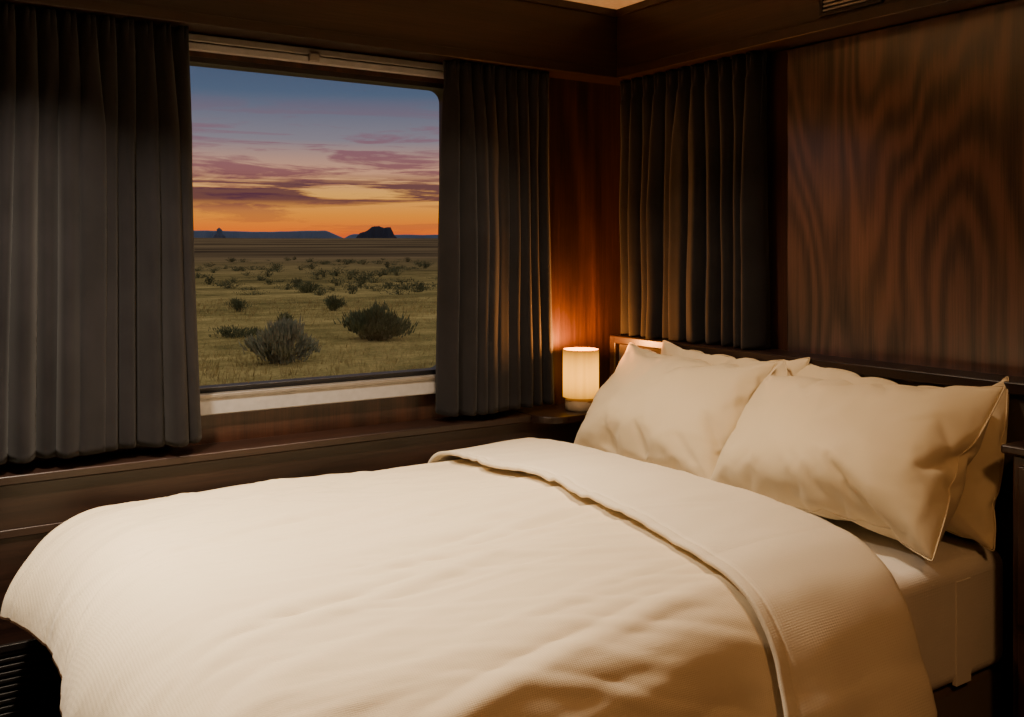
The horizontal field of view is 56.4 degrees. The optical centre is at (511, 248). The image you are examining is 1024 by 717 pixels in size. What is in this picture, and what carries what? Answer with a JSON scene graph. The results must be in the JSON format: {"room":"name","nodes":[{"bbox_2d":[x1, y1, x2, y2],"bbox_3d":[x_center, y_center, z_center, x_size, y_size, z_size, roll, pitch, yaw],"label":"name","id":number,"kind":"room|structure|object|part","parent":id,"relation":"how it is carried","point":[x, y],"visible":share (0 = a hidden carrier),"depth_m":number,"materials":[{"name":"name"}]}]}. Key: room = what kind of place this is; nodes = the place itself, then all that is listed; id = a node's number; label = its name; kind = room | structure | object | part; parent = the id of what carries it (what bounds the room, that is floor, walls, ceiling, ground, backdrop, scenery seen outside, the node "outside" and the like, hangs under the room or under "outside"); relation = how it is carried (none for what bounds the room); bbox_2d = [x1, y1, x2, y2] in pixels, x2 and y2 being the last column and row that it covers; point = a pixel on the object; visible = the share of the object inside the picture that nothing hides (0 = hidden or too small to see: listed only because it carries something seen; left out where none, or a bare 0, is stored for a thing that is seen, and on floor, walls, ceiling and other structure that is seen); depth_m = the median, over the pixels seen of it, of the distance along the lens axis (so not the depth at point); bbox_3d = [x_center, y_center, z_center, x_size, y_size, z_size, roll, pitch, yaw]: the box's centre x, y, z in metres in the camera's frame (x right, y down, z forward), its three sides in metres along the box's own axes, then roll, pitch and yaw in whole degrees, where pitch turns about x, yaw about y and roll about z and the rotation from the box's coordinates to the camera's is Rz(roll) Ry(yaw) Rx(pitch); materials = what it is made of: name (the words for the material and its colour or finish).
{"room":"train carriage","nodes":[
{"label":"train carriage","id":0,"kind":"room"},
{"bbox_2d":[0,35,620,466],"bbox_3d":[-1.085,0.215,3.313,3.900,2.470,0.120,0,0,-34],"label":"wall","id":1,"kind":"structure","parent":0,"point":[584,117],"depth_m":4.12,"materials":[{"name":"brown wood"}]},
{"bbox_2d":[0,638,60,716],"bbox_3d":[-1.540,1.280,2.761,0.430,0.240,0.015,0,0,-34],"label":"air vent","id":2,"kind":"object","parent":1,"relation":"attached to","point":[30,644],"visible":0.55,"depth_m":2.83,"materials":[{"name":"metal"}]},
{"bbox_2d":[0,522,63,539],"bbox_3d":[-1.055,0.838,3.088,3.500,0.025,0.008,0,0,-34],"label":"trim","id":3,"kind":"structure","parent":1,"relation":"attached to","point":[5,534],"depth_m":2.83,"materials":[{"name":"brown wood"}]},
{"bbox_2d":[0,410,530,486],"bbox_3d":[-1.257,0.679,3.031,3.100,0.028,0.160,0,0,-34],"label":"window ledge","id":4,"kind":"object","parent":1,"relation":"attached to","point":[121,462],"visible":1,"depth_m":3.21,"materials":[{"name":"brown wood"}]},
{"bbox_2d":[0,421,582,716],"bbox_3d":[-1.013,1.072,3.205,3.700,0.756,0.140,0,0,-34],"label":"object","id":5,"kind":"structure","parent":1,"relation":"attached to","point":[52,501],"depth_m":3.08,"materials":[{"name":"brown wood"}]},
{"bbox_2d":[0,0,630,85],"bbox_3d":[-1.010,-0.875,3.201,3.700,0.290,0.150,0,0,-34],"label":"trim","id":6,"kind":"structure","parent":1,"relation":"attached to","point":[520,28],"depth_m":3.59,"materials":[{"name":"brown wood"}]},
{"bbox_2d":[189,56,443,393],"bbox_3d":[-0.739,-0.080,3.501,1.205,1.150,0.050,0,0,-34],"label":"gasket","id":7,"kind":"object","parent":1,"relation":"attached to","point":[194,60],"visible":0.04,"depth_m":3.49,"materials":[{"name":"black rubber"}]},
{"bbox_2d":[190,64,442,385],"bbox_3d":[-0.772,-0.080,3.551,1.205,1.150,0.070,0,0,-34],"label":"window","id":8,"kind":"structure","parent":1,"relation":"in","point":[439,94],"depth_m":3.73,"materials":[{"name":"black metal"}]},
{"bbox_2d":[189,33,443,78],"bbox_3d":[-0.796,-0.698,3.403,2.080,0.052,0.046,0,0,-34],"label":"rail","id":9,"kind":"object","parent":1,"relation":"attached to","point":[197,42],"visible":0.59,"depth_m":3.44,"materials":[{"name":"metal"}]},
{"bbox_2d":[0,3,201,464],"bbox_3d":[-1.287,-0.048,2.974,0.639,1.356,0.157,0,0,-34],"label":"curtain","id":10,"kind":"object","parent":9,"relation":"hanging from","point":[99,338],"visible":1,"depth_m":2.93,"materials":[{"name":"fabric"}]},
{"bbox_2d":[436,60,553,416],"bbox_3d":[-0.052,-0.043,3.803,0.535,1.366,0.149,0,0,-34],"label":"curtain","id":11,"kind":"object","parent":9,"relation":"hanging from","point":[494,334],"visible":1,"depth_m":3.73,"materials":[{"name":"fabric"}]},
{"bbox_2d":[200,379,435,415],"bbox_3d":[-0.716,0.531,3.468,1.245,0.067,0.030,0,0,-34],"label":"sill","id":12,"kind":"structure","parent":1,"relation":"attached to","point":[275,400],"depth_m":3.45,"materials":[{"name":"metal"}]},
{"bbox_2d":[200,374,435,398],"bbox_3d":[-0.714,0.499,3.465,1.245,0.012,0.038,0,0,-34],"label":"sill lip","id":13,"kind":"object","parent":12,"relation":"attached to","point":[422,377],"depth_m":3.45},
{"bbox_2d":[13,0,951,77],"bbox_3d":[0.117,-0.875,1.369,3.550,0.290,4.150,0,0,-34],"label":"trim","id":14,"kind":"structure","parent":1,"relation":"attached to","point":[93,5],"depth_m":3.37,"materials":[{"name":"brown wood"}]},
{"bbox_2d":[511,403,586,423],"bbox_3d":[0.246,0.678,3.966,0.440,0.029,0.265,0,0,-34],"label":"corner shelf","id":15,"kind":"object","parent":1,"relation":"attached to","point":[557,413],"visible":0.59,"depth_m":3.83,"materials":[{"name":"brown wood"}]},
{"bbox_2d":[563,347,598,411],"bbox_3d":[0.285,0.539,3.953,0.149,0.250,0.149,0,0,-34],"label":"table lamp","id":16,"kind":"object","parent":15,"relation":"on","point":[580,364],"visible":0.88,"depth_m":3.89,"materials":[{"name":"fabric"}]},
{"bbox_2d":[619,50,769,349],"bbox_3d":[0.695,-0.178,3.815,0.122,1.097,0.804,0,0,-34],"label":"curtain","id":17,"kind":"object","parent":1,"relation":"hanging from","point":[693,195],"visible":1,"depth_m":3.73,"materials":[{"name":"fabric"}]},
{"bbox_2d":[617,0,1010,79],"bbox_3d":[1.658,-0.875,2.392,0.150,0.290,4.150,0,0,-34],"label":"trim","id":18,"kind":"structure","parent":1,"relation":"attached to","point":[669,28],"depth_m":3.56,"materials":[{"name":"brown wood"}]},
{"bbox_2d":[819,0,883,16],"bbox_3d":[1.095,-0.823,3.093,0.012,0.095,0.240,0,0,-34],"label":"air vent","id":19,"kind":"object","parent":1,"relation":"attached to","point":[826,7],"visible":1,"depth_m":3.12,"materials":[{"name":"wood"}]},
{"bbox_2d":[566,0,643,9],"bbox_3d":[0.138,-1.070,1.472,3.900,0.100,4.500,0,0,-34],"label":"ceiling","id":20,"kind":"structure","parent":0,"point":[613,4],"depth_m":3.95,"materials":[{"name":"metal"}]},
{"bbox_2d":[766,50,1012,716],"bbox_3d":[1.748,0.215,2.482,0.100,2.470,4.400,0,0,-34],"label":"wall","id":21,"kind":"structure","parent":0,"point":[776,65],"depth_m":3.54,"materials":[{"name":"brown wood"}]},
{"bbox_2d":[787,0,1023,376],"bbox_3d":[1.629,-0.139,2.550,0.024,1.178,2.245,0,0,-34],"label":"wall panel","id":22,"kind":"object","parent":21,"relation":"attached to","point":[905,142],"depth_m":3.05,"materials":[{"name":"brown wood"}]},
{"bbox_3d":[0.138,1.500,1.473,3.900,0.100,4.500,0,0,-34],"label":"floor","id":23,"kind":"structure","parent":0,"visible":0},
{"bbox_2d":[610,334,1023,716],"bbox_3d":[0.271,0.910,2.608,2.219,1.080,2.345,0,0,-34],"label":"bed","id":24,"kind":"object","parent":23,"relation":"on","point":[960,602],"visible":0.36,"depth_m":2.61,"materials":[{"name":"fabric"}]},
{"bbox_2d":[0,438,936,716],"bbox_3d":[-0.225,0.954,2.478,1.822,0.598,1.837,0,0,-34],"label":"duvet","id":25,"kind":"object","parent":24,"relation":"on","point":[523,577],"visible":1,"depth_m":2.12,"materials":[{"name":"fabric"}]},
{"bbox_3d":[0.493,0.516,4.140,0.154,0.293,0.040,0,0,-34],"label":"headboard","id":26,"kind":"part","parent":24,"relation":"part of","materials":[{"name":"brown wood"}]},
{"bbox_2d":[573,342,774,479],"bbox_3d":[0.562,0.589,3.480,0.378,0.422,0.756,0,0,-34],"label":"pillow","id":27,"kind":"object","parent":24,"relation":"on","point":[674,411],"visible":0.81,"depth_m":3.33,"materials":[{"name":"fabric"}]},
{"bbox_2d":[660,341,809,371],"bbox_3d":[0.738,0.587,3.481,0.202,0.443,0.731,0,0,-34],"label":"pillow","id":28,"kind":"object","parent":24,"relation":"on","point":[798,365],"visible":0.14,"depth_m":3.49,"materials":[{"name":"fabric"}]},
{"bbox_3d":[1.138,0.388,3.169,0.154,0.035,2.320,0,0,-34],"label":"headboard","id":29,"kind":"part","parent":24,"relation":"part of","materials":[{"name":"brown wood"}]},
{"bbox_2d":[712,362,1006,561],"bbox_3d":[0.974,0.592,2.828,0.382,0.438,0.830,0,0,-34],"label":"pillow","id":30,"kind":"object","parent":24,"relation":"on","point":[893,461],"visible":0.92,"depth_m":2.63,"materials":[{"name":"fabric"}]},
{"bbox_3d":[0.086,0.994,2.744,2.060,0.328,1.585,0,0,-34],"label":"mattress","id":31,"kind":"part","parent":24,"relation":"part of","materials":[{"name":"fabric"}]},
{"bbox_2d":[800,364,1018,552],"bbox_3d":[1.119,0.589,2.922,0.238,0.456,0.794,0,0,-34],"label":"pillow","id":32,"kind":"object","parent":24,"relation":"on","point":[973,522],"visible":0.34,"depth_m":2.61,"materials":[{"name":"fabric"}]},
{"bbox_2d":[1001,440,1023,716],"bbox_3d":[1.490,0.980,2.326,0.187,0.940,0.525,0,0,-34],"label":"nightstand","id":33,"kind":"object","parent":23,"relation":"on","point":[1016,448],"visible":1,"depth_m":2.46,"materials":[{"name":"brown wood"}]},
{"label":"outside","id":34,"kind":"structure","parent":0,"visible":0},
{"bbox_2d":[194,238,437,385],"bbox_3d":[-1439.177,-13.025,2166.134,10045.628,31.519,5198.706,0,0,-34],"label":"ground","id":35,"kind":"structure","parent":34,"point":[216,251],"depth_m":53.32,"materials":[{"name":"beige plant"}]},
{"bbox_2d":[212,228,225,237],"bbox_3d":[-1272.598,-54.350,4150.486,88.837,78.000,99.517,0,0,-34],"label":"butte","id":36,"kind":"object","parent":35,"relation":"on","point":[219,234],"visible":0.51,"depth_m":4113.30,"materials":[{"name":"stone"}]},
{"bbox_2d":[208,312,294,338],"bbox_3d":[-8.013,2.391,29.796,1.681,0.678,5.370,0,0,2],"label":"sagebrush","id":37,"kind":"object","parent":35,"relation":"on","point":[253,331],"visible":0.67,"depth_m":27.82,"materials":[{"name":"green plant"}]},
{"bbox_2d":[194,230,342,237],"bbox_3d":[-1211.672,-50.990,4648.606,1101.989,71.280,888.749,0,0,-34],"label":"mesa","id":38,"kind":"structure","parent":35,"relation":"on","point":[197,233],"depth_m":4374.31,"materials":[{"name":"blue stone"}]},
{"bbox_2d":[226,281,322,311],"bbox_3d":[-12.059,2.280,48.851,1.801,0.942,17.622,0,0,0],"label":"sagebrush","id":39,"kind":"object","parent":35,"relation":"on","point":[237,304],"visible":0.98,"depth_m":56.03,"materials":[{"name":"green plant"}]},
{"bbox_2d":[239,316,321,363],"bbox_3d":[-5.327,2.142,21.985,1.455,1.364,1.792,0,0,21],"label":"sagebrush","id":40,"kind":"object","parent":35,"relation":"on","point":[277,343],"visible":0.97,"depth_m":21.67,"materials":[{"name":"green plant"}]},
{"bbox_2d":[195,256,436,295],"bbox_3d":[-14.699,1.730,88.724,138.275,2.016,103.694,0,0,-34],"label":"scrub","id":41,"kind":"object","parent":35,"relation":"on","point":[418,286],"visible":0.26,"depth_m":73.04,"materials":[{"name":"green plant"}]},
{"bbox_2d":[323,294,347,310],"bbox_3d":[-7.646,2.308,41.278,1.094,0.904,1.204,0,0,-34],"label":"sagebrush","id":42,"kind":"object","parent":35,"relation":"on","point":[333,303],"visible":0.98,"depth_m":41.18,"materials":[{"name":"green plant"}]},
{"bbox_2d":[333,299,417,340],"bbox_3d":[-3.795,2.103,27.243,2.356,1.402,2.461,0,0,-34],"label":"sagebrush","id":43,"kind":"object","parent":35,"relation":"on","point":[373,323],"visible":0.99,"depth_m":26.68,"materials":[{"name":"green plant"}]},
{"bbox_2d":[356,226,396,237],"bbox_3d":[-486.831,-47.350,3326.036,259.620,64.000,209.319,0,0,-34],"label":"butte","id":44,"kind":"object","parent":35,"relation":"on","point":[376,231],"visible":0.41,"depth_m":3271.41,"materials":[{"name":"brown stone"}]},
{"bbox_2d":[345,234,437,237],"bbox_3d":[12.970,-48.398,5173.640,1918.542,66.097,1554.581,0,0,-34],"label":"mesa","id":45,"kind":"structure","parent":35,"relation":"on","point":[351,235],"depth_m":4889.44,"materials":[{"name":"blue stone"}]}
]}

